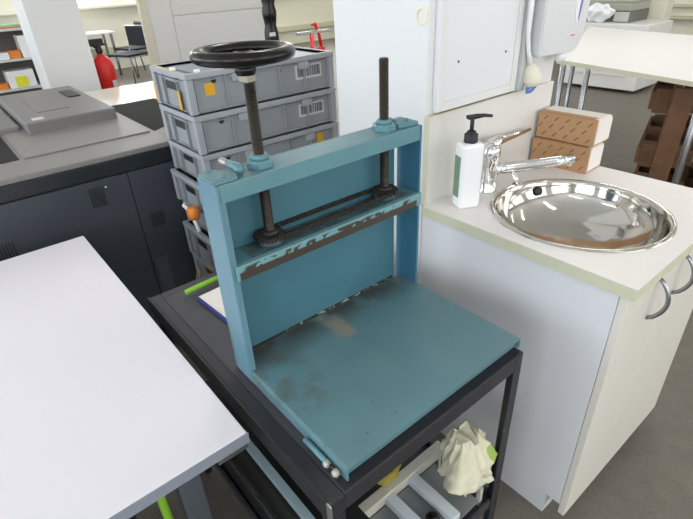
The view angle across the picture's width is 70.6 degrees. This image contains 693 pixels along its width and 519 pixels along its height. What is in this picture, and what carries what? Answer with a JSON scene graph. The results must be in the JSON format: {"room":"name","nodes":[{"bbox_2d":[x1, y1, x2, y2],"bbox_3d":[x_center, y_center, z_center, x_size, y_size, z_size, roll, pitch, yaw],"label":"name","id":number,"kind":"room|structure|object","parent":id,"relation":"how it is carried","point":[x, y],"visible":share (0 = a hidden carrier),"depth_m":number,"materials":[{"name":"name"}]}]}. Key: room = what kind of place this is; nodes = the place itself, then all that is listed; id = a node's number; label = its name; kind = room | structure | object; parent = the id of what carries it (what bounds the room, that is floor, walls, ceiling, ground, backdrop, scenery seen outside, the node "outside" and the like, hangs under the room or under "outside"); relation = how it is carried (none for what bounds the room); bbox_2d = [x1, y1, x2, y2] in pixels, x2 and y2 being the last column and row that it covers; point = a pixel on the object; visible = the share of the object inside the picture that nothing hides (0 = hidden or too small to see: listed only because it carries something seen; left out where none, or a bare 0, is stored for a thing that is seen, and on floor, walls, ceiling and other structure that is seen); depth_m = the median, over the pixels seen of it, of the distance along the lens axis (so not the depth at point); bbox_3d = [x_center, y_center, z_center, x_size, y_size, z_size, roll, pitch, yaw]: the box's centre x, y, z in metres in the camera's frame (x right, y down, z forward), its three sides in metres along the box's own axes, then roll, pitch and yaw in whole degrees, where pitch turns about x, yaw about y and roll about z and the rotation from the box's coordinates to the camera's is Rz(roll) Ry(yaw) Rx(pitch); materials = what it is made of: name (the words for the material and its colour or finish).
{"room":"print workshop","nodes":[
{"label":"print workshop","id":0,"kind":"room"},
{"bbox_2d":[12,0,101,91],"bbox_3d":[-2.455,-2.174,3.923,0.390,3.000,0.400,-25,37,-32],"label":"wall pillar","id":1,"kind":"structure","parent":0,"point":[54,33],"depth_m":3.99,"materials":[{"name":"white paint"}]},
{"bbox_2d":[88,38,119,88],"bbox_3d":[-2.177,-1.699,4.385,0.195,0.510,0.180,-25,37,-32],"label":"fire extinguisher","id":2,"kind":"object","parent":1,"relation":"attached to","point":[105,68],"visible":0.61,"depth_m":4.32,"materials":[{"name":"red paint"}]},
{"bbox_2d":[0,0,334,68],"bbox_3d":[-4.656,-5.223,9.289,12.000,3.000,0.100,-25,37,-32],"label":"wall","id":3,"kind":"structure","parent":0,"point":[289,12],"depth_m":10.01,"materials":[{"name":"beige paint"}]},
{"bbox_2d":[0,2,136,15],"bbox_3d":[-3.169,-5.495,10.342,7.800,0.050,0.180,-25,37,-32],"label":"trim","id":4,"kind":"structure","parent":3,"relation":"attached to","point":[133,3],"depth_m":9.20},
{"bbox_2d":[77,0,108,5],"bbox_3d":[-4.997,-5.361,8.892,0.950,1.330,0.060,-25,37,-32],"label":"window","id":5,"kind":"structure","parent":3,"relation":"in","point":[82,2],"depth_m":9.29,"materials":[{"name":"white plastic"}]},
{"bbox_2d":[90,20,333,55],"bbox_3d":[-3.244,-4.811,10.715,8.400,0.120,0.080,-25,37,-32],"label":"trim","id":6,"kind":"structure","parent":3,"relation":"attached to","point":[325,23],"depth_m":12.01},
{"bbox_2d":[115,38,692,518],"bbox_3d":[-0.526,-1.567,5.782,12.200,0.100,15.200,-25,37,-32],"label":"floor","id":7,"kind":"structure","parent":0,"point":[650,476],"depth_m":1.72,"materials":[{"name":"grey concrete"}]},
{"bbox_2d":[0,23,42,116],"bbox_3d":[-3.549,-1.469,4.575,1.500,1.220,0.365,-25,37,-32],"label":"storage shelf","id":8,"kind":"object","parent":7,"relation":"on","point":[7,42],"visible":0.02,"depth_m":4.76,"materials":[{"name":"white metal"}]},
{"bbox_2d":[0,51,9,60],"bbox_3d":[-3.213,-1.888,4.545,0.120,0.058,0.160,-25,37,-32],"label":"box","id":9,"kind":"object","parent":8,"relation":"on","point":[4,55],"visible":1,"depth_m":4.50,"materials":[{"name":"white cardboard"}]},
{"bbox_2d":[0,82,9,89],"bbox_3d":[-3.259,-1.644,4.641,0.080,0.050,0.150,-25,37,-32],"label":"box","id":10,"kind":"object","parent":8,"relation":"on","point":[3,85],"visible":1,"depth_m":4.60,"materials":[{"name":"orange cardboard"}]},
{"bbox_2d":[0,26,20,28],"bbox_3d":[-3.207,-2.116,4.479,0.480,0.012,0.230,-25,37,-32],"label":"folder","id":11,"kind":"object","parent":8,"relation":"on","point":[14,26],"visible":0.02,"depth_m":4.45,"materials":[{"name":"orange paper"}]},
{"bbox_2d":[0,23,20,27],"bbox_3d":[-3.204,-2.131,4.474,0.450,0.018,0.210,-25,37,-32],"label":"folder","id":12,"kind":"object","parent":11,"relation":"on","point":[8,24],"visible":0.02,"depth_m":4.47,"materials":[{"name":"green paper"}]},
{"bbox_2d":[6,49,21,58],"bbox_3d":[-3.120,-1.928,4.596,0.095,0.068,0.140,-25,37,-32],"label":"box","id":13,"kind":"object","parent":8,"relation":"on","point":[15,53],"visible":0.86,"depth_m":4.55,"materials":[{"name":"orange cardboard"}]},
{"bbox_2d":[2,67,37,88],"bbox_3d":[-3.136,-1.747,4.705,0.230,0.150,0.185,-25,37,-32],"label":"box","id":14,"kind":"object","parent":8,"relation":"on","point":[18,77],"visible":0.92,"depth_m":4.64,"materials":[{"name":"white cardboard"}]},
{"bbox_2d":[13,34,30,57],"bbox_3d":[-3.046,-2.029,4.642,0.120,0.188,0.180,-25,37,-32],"label":"box","id":15,"kind":"object","parent":8,"relation":"on","point":[20,41],"visible":0.45,"depth_m":4.57,"materials":[{"name":"white cardboard"}]},
{"bbox_2d":[0,86,198,344],"bbox_3d":[-1.803,-0.165,2.372,2.600,0.997,1.801,-25,37,-32],"label":"printer","id":16,"kind":"object","parent":7,"relation":"on","point":[74,164],"visible":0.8,"depth_m":1.94,"materials":[{"name":"black plastic"}]},
{"bbox_2d":[0,242,17,260],"bbox_3d":[-1.182,-0.013,1.712,0.054,0.090,0.001,-25,37,-32],"label":"vent","id":17,"kind":"object","parent":16,"relation":"attached to","point":[8,250],"depth_m":1.71,"materials":[{"name":"black plastic"}]},
{"bbox_2d":[88,186,107,207],"bbox_3d":[-0.930,-0.233,1.832,0.050,0.075,0.001,-25,37,-32],"label":"vent","id":18,"kind":"object","parent":16,"relation":"attached to","point":[97,195],"depth_m":1.83,"materials":[{"name":"black plastic"}]},
{"bbox_2d":[150,210,165,227],"bbox_3d":[-0.775,-0.168,2.014,0.051,0.065,0.001,-25,37,-32],"label":"vent","id":19,"kind":"object","parent":16,"relation":"attached to","point":[157,217],"depth_m":2.01,"materials":[{"name":"black plastic"}]},
{"bbox_2d":[85,30,122,74],"bbox_3d":[-5.026,-3.682,8.922,1.550,0.750,0.650,-25,37,-32],"label":"desk","id":20,"kind":"object","parent":7,"relation":"on","point":[95,32],"visible":0.39,"depth_m":9.05,"materials":[{"name":"white plastic"}]},
{"bbox_2d":[83,81,156,105],"bbox_3d":[-1.643,-1.023,4.118,1.124,0.750,0.758,-25,37,-32],"label":"side table","id":21,"kind":"object","parent":7,"relation":"on","point":[140,91],"visible":0.06,"depth_m":3.88,"materials":[{"name":"laminate"}]},
{"bbox_2d":[0,236,249,518],"bbox_3d":[-1.032,0.680,1.165,1.298,0.760,1.132,-25,37,-32],"label":"work table","id":22,"kind":"object","parent":7,"relation":"on","point":[102,416],"visible":1,"depth_m":1.03,"materials":[{"name":"laminate"}]},
{"bbox_2d":[107,25,147,83],"bbox_3d":[-3.680,-3.486,8.348,0.577,0.880,0.554,13,34,25],"label":"office chair","id":23,"kind":"object","parent":7,"relation":"on","point":[135,36],"visible":0.64,"depth_m":8.34,"materials":[{"name":"black plastic"}]},
{"bbox_2d":[115,21,146,76],"bbox_3d":[-3.899,-3.912,9.091,0.577,0.880,0.554,18,36,31],"label":"office chair","id":24,"kind":"object","parent":7,"relation":"on","point":[132,47],"visible":0.38,"depth_m":9.00,"materials":[{"name":"black fabric"}]},
{"bbox_2d":[157,496,173,518],"bbox_3d":[-0.408,0.673,1.181,0.030,0.700,0.021,13,34,25],"label":"pole","id":25,"kind":"object","parent":7,"relation":"on","point":[164,507],"visible":0.24,"depth_m":1.11,"materials":[{"name":"plastic"}]},
{"bbox_2d":[136,0,264,64],"bbox_3d":[-1.629,-2.681,5.304,1.415,2.400,0.620,-25,37,-32],"label":"tall cabinet","id":26,"kind":"object","parent":7,"relation":"on","point":[172,29],"visible":0.33,"depth_m":5.07,"materials":[{"name":"white wood"}]},
{"bbox_2d":[261,0,278,40],"bbox_3d":[-0.526,-1.368,3.671,0.340,1.700,0.340,-25,37,-32],"label":"coat stand","id":27,"kind":"object","parent":7,"relation":"on","point":[269,14],"visible":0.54,"depth_m":3.44,"materials":[{"name":"black plastic"}]},
{"bbox_2d":[296,29,329,48],"bbox_3d":[-0.130,-0.537,2.646,0.195,1.274,0.100,-25,37,-32],"label":"table","id":28,"kind":"object","parent":7,"relation":"on","point":[311,33],"visible":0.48,"depth_m":2.33,"materials":[{"name":"red paint"}]},
{"bbox_2d":[148,272,522,518],"bbox_3d":[-0.059,0.480,1.426,0.564,0.752,0.850,-25,37,-32],"label":"utility cart","id":29,"kind":"object","parent":7,"relation":"on","point":[201,333],"visible":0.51,"depth_m":1.05,"materials":[{"name":"paint"}]},
{"bbox_2d":[184,275,217,294],"bbox_3d":[-0.392,0.064,1.387,0.140,0.015,0.015,-28,39,-36],"label":"marker pen","id":30,"kind":"object","parent":29,"relation":"on","point":[215,278],"visible":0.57,"depth_m":1.37,"materials":[{"name":"plastic"}]},
{"bbox_2d":[197,287,226,321],"bbox_3d":[-0.313,0.118,1.316,0.098,0.011,0.173,-28,39,-36],"label":"notepad","id":31,"kind":"object","parent":29,"relation":"on","point":[212,299],"visible":0.31,"depth_m":1.32,"materials":[{"name":"white paper"}]},
{"bbox_2d":[204,380,369,518],"bbox_3d":[-0.189,0.586,1.311,0.124,0.300,0.654,-25,37,-32],"label":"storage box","id":32,"kind":"object","parent":29,"relation":"on","point":[274,500],"depth_m":1.19,"materials":[{"name":"black plastic"}]},
{"bbox_2d":[214,441,490,518],"bbox_3d":[-0.050,0.625,1.513,0.552,0.035,0.812,-25,37,-32],"label":"shelf","id":33,"kind":"object","parent":29,"relation":"attached to","point":[476,511],"depth_m":1.41,"materials":[{"name":"metal"}]},
{"bbox_2d":[189,40,520,481],"bbox_3d":[0.035,-0.070,0.961,0.530,0.659,0.446,-25,37,-32],"label":"press","id":34,"kind":"object","parent":29,"relation":"on","point":[295,235],"visible":1,"depth_m":1.05,"materials":[{"name":"blue metal"}]},
{"bbox_2d":[358,440,483,518],"bbox_3d":[0.190,0.676,1.309,0.365,0.111,0.184,-25,37,-32],"label":"metal frame","id":35,"kind":"object","parent":29,"relation":"on","point":[425,493],"visible":0.83,"depth_m":1.31,"materials":[{"name":"grey metal"}]},
{"bbox_2d":[377,464,401,486],"bbox_3d":[0.116,0.582,1.323,0.092,0.052,0.033,-25,37,-32],"label":"sponge","id":36,"kind":"object","parent":35,"relation":"on","point":[394,474],"visible":0.51,"depth_m":1.30,"materials":[{"name":"yellow"}]},
{"bbox_2d":[426,511,439,518],"bbox_3d":[0.222,0.666,1.263,0.036,0.024,0.036,-25,37,-32],"label":"stopper","id":37,"kind":"object","parent":35,"relation":"on","point":[431,514],"visible":1,"depth_m":1.26,"materials":[{"name":"black rubber"}]},
{"bbox_2d":[437,421,497,497],"bbox_3d":[0.312,0.530,1.262,0.165,0.218,0.181,-7,31,-7],"label":"cleaning cloth","id":38,"kind":"object","parent":35,"relation":"on","point":[468,457],"visible":1,"depth_m":1.21,"materials":[{"name":"white fabric"}]},
{"bbox_2d":[420,216,692,515],"bbox_3d":[0.704,0.238,1.658,0.643,0.868,0.650,-25,37,-32],"label":"base cabinet","id":39,"kind":"object","parent":7,"relation":"on","point":[596,362],"visible":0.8,"depth_m":1.37,"materials":[{"name":"laminate"}]},
{"bbox_2d":[422,166,692,302],"bbox_3d":[0.677,-0.150,1.431,0.664,0.031,0.614,-25,37,-32],"label":"countertop","id":40,"kind":"structure","parent":39,"relation":"on","point":[627,275],"depth_m":1.26,"materials":[{"name":"white laminate"}]},
{"bbox_2d":[453,113,492,208],"bbox_3d":[0.356,-0.276,1.378,0.093,0.267,0.052,-10,31,-11],"label":"soap bottle","id":41,"kind":"object","parent":40,"relation":"on","point":[469,154],"visible":1,"depth_m":1.36,"materials":[{"name":"white plastic"}]},
{"bbox_2d":[480,127,575,193],"bbox_3d":[0.563,-0.306,1.513,0.290,0.164,0.204,-25,37,-32],"label":"faucet","id":42,"kind":"object","parent":40,"relation":"on","point":[491,167],"visible":0.84,"depth_m":1.49,"materials":[{"name":"silver metal"}]},
{"bbox_2d":[530,136,603,173],"bbox_3d":[0.754,-0.371,1.682,0.107,0.088,0.202,-27,38,-35],"label":"pack","id":43,"kind":"object","parent":40,"relation":"on","point":[588,159],"visible":0.75,"depth_m":1.63},
{"bbox_2d":[536,105,612,146],"bbox_3d":[0.758,-0.450,1.637,0.107,0.088,0.202,-25,37,-33],"label":"pack","id":44,"kind":"object","parent":43,"relation":"on","point":[575,126],"visible":1,"depth_m":1.59},
{"bbox_2d":[587,142,603,171],"bbox_3d":[0.756,-0.373,1.683,0.101,0.082,0.202,-27,38,-35],"label":"towel","id":45,"kind":"object","parent":43,"relation":"hanging from","point":[594,154],"depth_m":1.61,"materials":[{"name":"white paper"}]},
{"bbox_2d":[490,179,676,252],"bbox_3d":[0.656,-0.078,1.415,0.478,0.148,0.478,-25,37,-32],"label":"sink basin","id":46,"kind":"object","parent":40,"relation":"in","point":[572,214],"visible":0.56,"depth_m":1.51,"materials":[{"name":"metal"}]},
{"bbox_2d":[558,0,672,90],"bbox_3d":[3.534,-2.911,6.434,0.722,1.120,1.030,-25,37,-32],"label":"copier","id":47,"kind":"object","parent":7,"relation":"on","point":[629,14],"visible":0.42,"depth_m":6.21,"materials":[{"name":"white plastic"}]},
{"bbox_2d":[587,2,615,22],"bbox_3d":[3.218,-3.146,6.242,0.162,0.238,0.395,-25,37,-32],"label":"bundle","id":48,"kind":"object","parent":47,"relation":"on","point":[598,12],"visible":0.91,"depth_m":6.19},
{"bbox_2d":[554,27,692,184],"bbox_3d":[2.100,-1.135,3.789,2.128,0.950,1.729,-25,37,-32],"label":"table","id":49,"kind":"object","parent":7,"relation":"on","point":[663,57],"visible":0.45,"depth_m":3.19,"materials":[{"name":"white laminate"}]},
{"bbox_2d":[633,81,682,176],"bbox_3d":[2.088,-0.819,3.314,0.144,0.890,0.800,16,36,29],"label":"wooden pallet","id":50,"kind":"object","parent":7,"relation":"on","point":[662,95],"visible":0.32,"depth_m":3.04,"materials":[{"name":"brown wood"}]},
{"bbox_2d":[648,87,692,181],"bbox_3d":[1.858,-0.552,2.889,0.126,0.883,0.071,16,36,29],"label":"wooden plank","id":51,"kind":"object","parent":7,"relation":"on","point":[682,102],"visible":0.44,"depth_m":2.78,"materials":[{"name":"brown wood"}]},
{"bbox_2d":[666,86,692,185],"bbox_3d":[2.245,-0.803,3.274,0.144,0.890,0.800,16,36,29],"label":"wooden pallet","id":52,"kind":"object","parent":7,"relation":"on","point":[690,152],"visible":0.09,"depth_m":3.02,"materials":[{"name":"brown wood"}]},
{"bbox_2d":[683,162,692,187],"bbox_3d":[2.358,-0.752,3.177,0.144,0.890,0.800,16,36,29],"label":"wooden pallet","id":53,"kind":"object","parent":7,"relation":"on","point":[688,182],"visible":0.32,"depth_m":3.42,"materials":[{"name":"brown wood"}]},
{"bbox_3d":[-0.329,0.253,2.400,0.603,0.180,0.305,-25,37,-32],"label":"plastic crate","id":54,"kind":"object","parent":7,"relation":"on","visible":0},
{"bbox_3d":[-0.337,0.098,2.309,0.603,0.180,0.305,-25,37,-32],"label":"plastic crate","id":55,"kind":"object","parent":54,"relation":"on","visible":0},
{"bbox_2d":[192,253,215,276],"bbox_3d":[-0.347,-0.032,2.229,0.604,0.125,0.305,-25,37,-32],"label":"plastic crate","id":56,"kind":"object","parent":55,"relation":"on","point":[205,269],"visible":0.15,"depth_m":2.11,"materials":[{"name":"grey plastic"}]},
{"bbox_2d":[196,267,200,278],"bbox_3d":[-0.650,0.077,2.146,0.011,0.116,0.068,-25,37,-32],"label":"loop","id":57,"kind":"object","parent":56,"relation":"hanging from","point":[198,269],"visible":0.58,"depth_m":2.12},
{"bbox_2d":[183,219,215,270],"bbox_3d":[-0.358,-0.147,2.156,0.603,0.150,0.305,-25,37,-32],"label":"plastic crate","id":58,"kind":"object","parent":56,"relation":"on","point":[199,243],"visible":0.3,"depth_m":2.03,"materials":[{"name":"grey plastic"}]},
{"bbox_2d":[183,201,207,231],"bbox_3d":[-0.346,-0.262,2.103,0.603,0.100,0.305,-25,37,-32],"label":"plastic crate","id":59,"kind":"object","parent":58,"relation":"on","point":[202,222],"visible":0.06,"depth_m":1.97,"materials":[{"name":"grey plastic"}]},
{"bbox_2d":[170,168,203,214],"bbox_3d":[-0.369,-0.354,2.034,0.603,0.130,0.305,-25,37,-32],"label":"plastic crate","id":60,"kind":"object","parent":59,"relation":"on","point":[186,185],"visible":0.23,"depth_m":1.91,"materials":[{"name":"grey plastic"}]},
{"bbox_2d":[182,202,200,231],"bbox_3d":[-0.603,-0.171,1.899,0.045,0.120,0.171,-19,34,-25],"label":"handle","id":61,"kind":"object","parent":60,"relation":"hanging from","point":[193,212],"visible":1,"depth_m":1.82,"materials":[{"name":"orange plastic"}]},
{"bbox_2d":[168,121,337,177],"bbox_3d":[-0.360,-0.466,1.982,0.603,0.115,0.305,-25,37,-32],"label":"plastic crate","id":62,"kind":"object","parent":60,"relation":"on","point":[186,159],"visible":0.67,"depth_m":1.86,"materials":[{"name":"grey plastic"}]},
{"bbox_2d":[159,87,336,155],"bbox_3d":[-0.368,-0.573,1.917,0.603,0.135,0.305,-25,37,-32],"label":"plastic crate","id":63,"kind":"object","parent":62,"relation":"on","point":[206,134],"visible":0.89,"depth_m":1.79,"materials":[{"name":"plastic"}]},
{"bbox_2d":[149,46,333,116],"bbox_3d":[-0.377,-0.692,1.845,0.603,0.144,0.306,-25,37,-32],"label":"plastic crate","id":64,"kind":"object","parent":63,"relation":"on","point":[184,86],"visible":0.84,"depth_m":1.73,"materials":[{"name":"plastic"}]},
{"bbox_2d":[311,22,324,49],"bbox_3d":[-0.112,-0.642,2.798,0.092,1.298,0.100,-25,37,-32],"label":"clamp","id":65,"kind":"object","parent":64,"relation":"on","point":[321,46],"visible":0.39,"depth_m":2.50,"materials":[{"name":"red metal"}]},
{"bbox_2d":[333,0,553,283],"bbox_3d":[0.321,-0.865,1.461,0.630,3.000,0.380,-25,37,-32],"label":"wall","id":66,"kind":"structure","parent":0,"point":[366,31],"depth_m":1.39,"materials":[{"name":"white paint"}]},
{"bbox_2d":[415,7,427,24],"bbox_3d":[0.188,-0.610,1.228,0.002,0.042,0.042,-25,37,-32],"label":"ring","id":67,"kind":"structure","parent":66,"relation":"attached to","point":[419,8],"depth_m":1.23,"materials":[{"name":"beige plastic"}]},
{"bbox_2d":[432,0,525,112],"bbox_3d":[0.367,-0.718,1.291,0.366,0.584,0.018,-25,37,-32],"label":"board","id":68,"kind":"object","parent":66,"relation":"attached to","point":[477,42],"visible":1,"depth_m":1.35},
{"bbox_2d":[421,81,553,204],"bbox_3d":[0.467,-0.388,1.564,0.633,0.261,0.019,-25,37,-32],"label":"backsplash","id":69,"kind":"structure","parent":66,"relation":"attached to","point":[515,111],"depth_m":1.49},
{"bbox_2d":[514,0,534,90],"bbox_3d":[0.496,-1.324,1.077,0.028,1.835,0.029,-25,37,-32],"label":"trim","id":70,"kind":"structure","parent":66,"relation":"attached to","point":[522,62],"depth_m":1.48,"materials":[{"name":"white plastic"}]},
{"bbox_2d":[523,0,542,93],"bbox_3d":[0.558,-0.692,1.435,0.091,0.393,0.061,-25,37,-32],"label":"dish brush","id":71,"kind":"object","parent":66,"relation":"hanging from","point":[533,76],"visible":1,"depth_m":1.49,"materials":[{"name":"white plastic"}]},
{"bbox_2d":[531,0,589,61],"bbox_3d":[0.660,-0.805,1.480,0.262,0.392,0.050,-25,37,-32],"label":"dispenser","id":72,"kind":"object","parent":66,"relation":"attached to","point":[558,26],"visible":0.99,"depth_m":1.49,"materials":[{"name":"plastic"}]},
{"bbox_2d":[647,0,674,19],"bbox_3d":[4.086,-3.800,6.121,0.220,3.000,0.230,-25,37,-32],"label":"wall column","id":73,"kind":"structure","parent":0,"point":[659,9],"depth_m":6.35,"materials":[{"name":"beige paint"}]},
{"bbox_2d":[670,0,692,34],"bbox_3d":[4.049,-5.042,8.232,0.100,3.000,15.000,-25,37,-32],"label":"wall","id":74,"kind":"structure","parent":0,"point":[685,27],"depth_m":7.48,"materials":[{"name":"beige paint"}]},
{"bbox_2d":[670,4,692,19],"bbox_3d":[4.309,-4.180,8.205,0.140,0.200,12.000,-25,37,-32],"label":"trim","id":75,"kind":"structure","parent":74,"relation":"attached to","point":[674,5],"depth_m":7.36,"materials":[{"name":"beige wood"}]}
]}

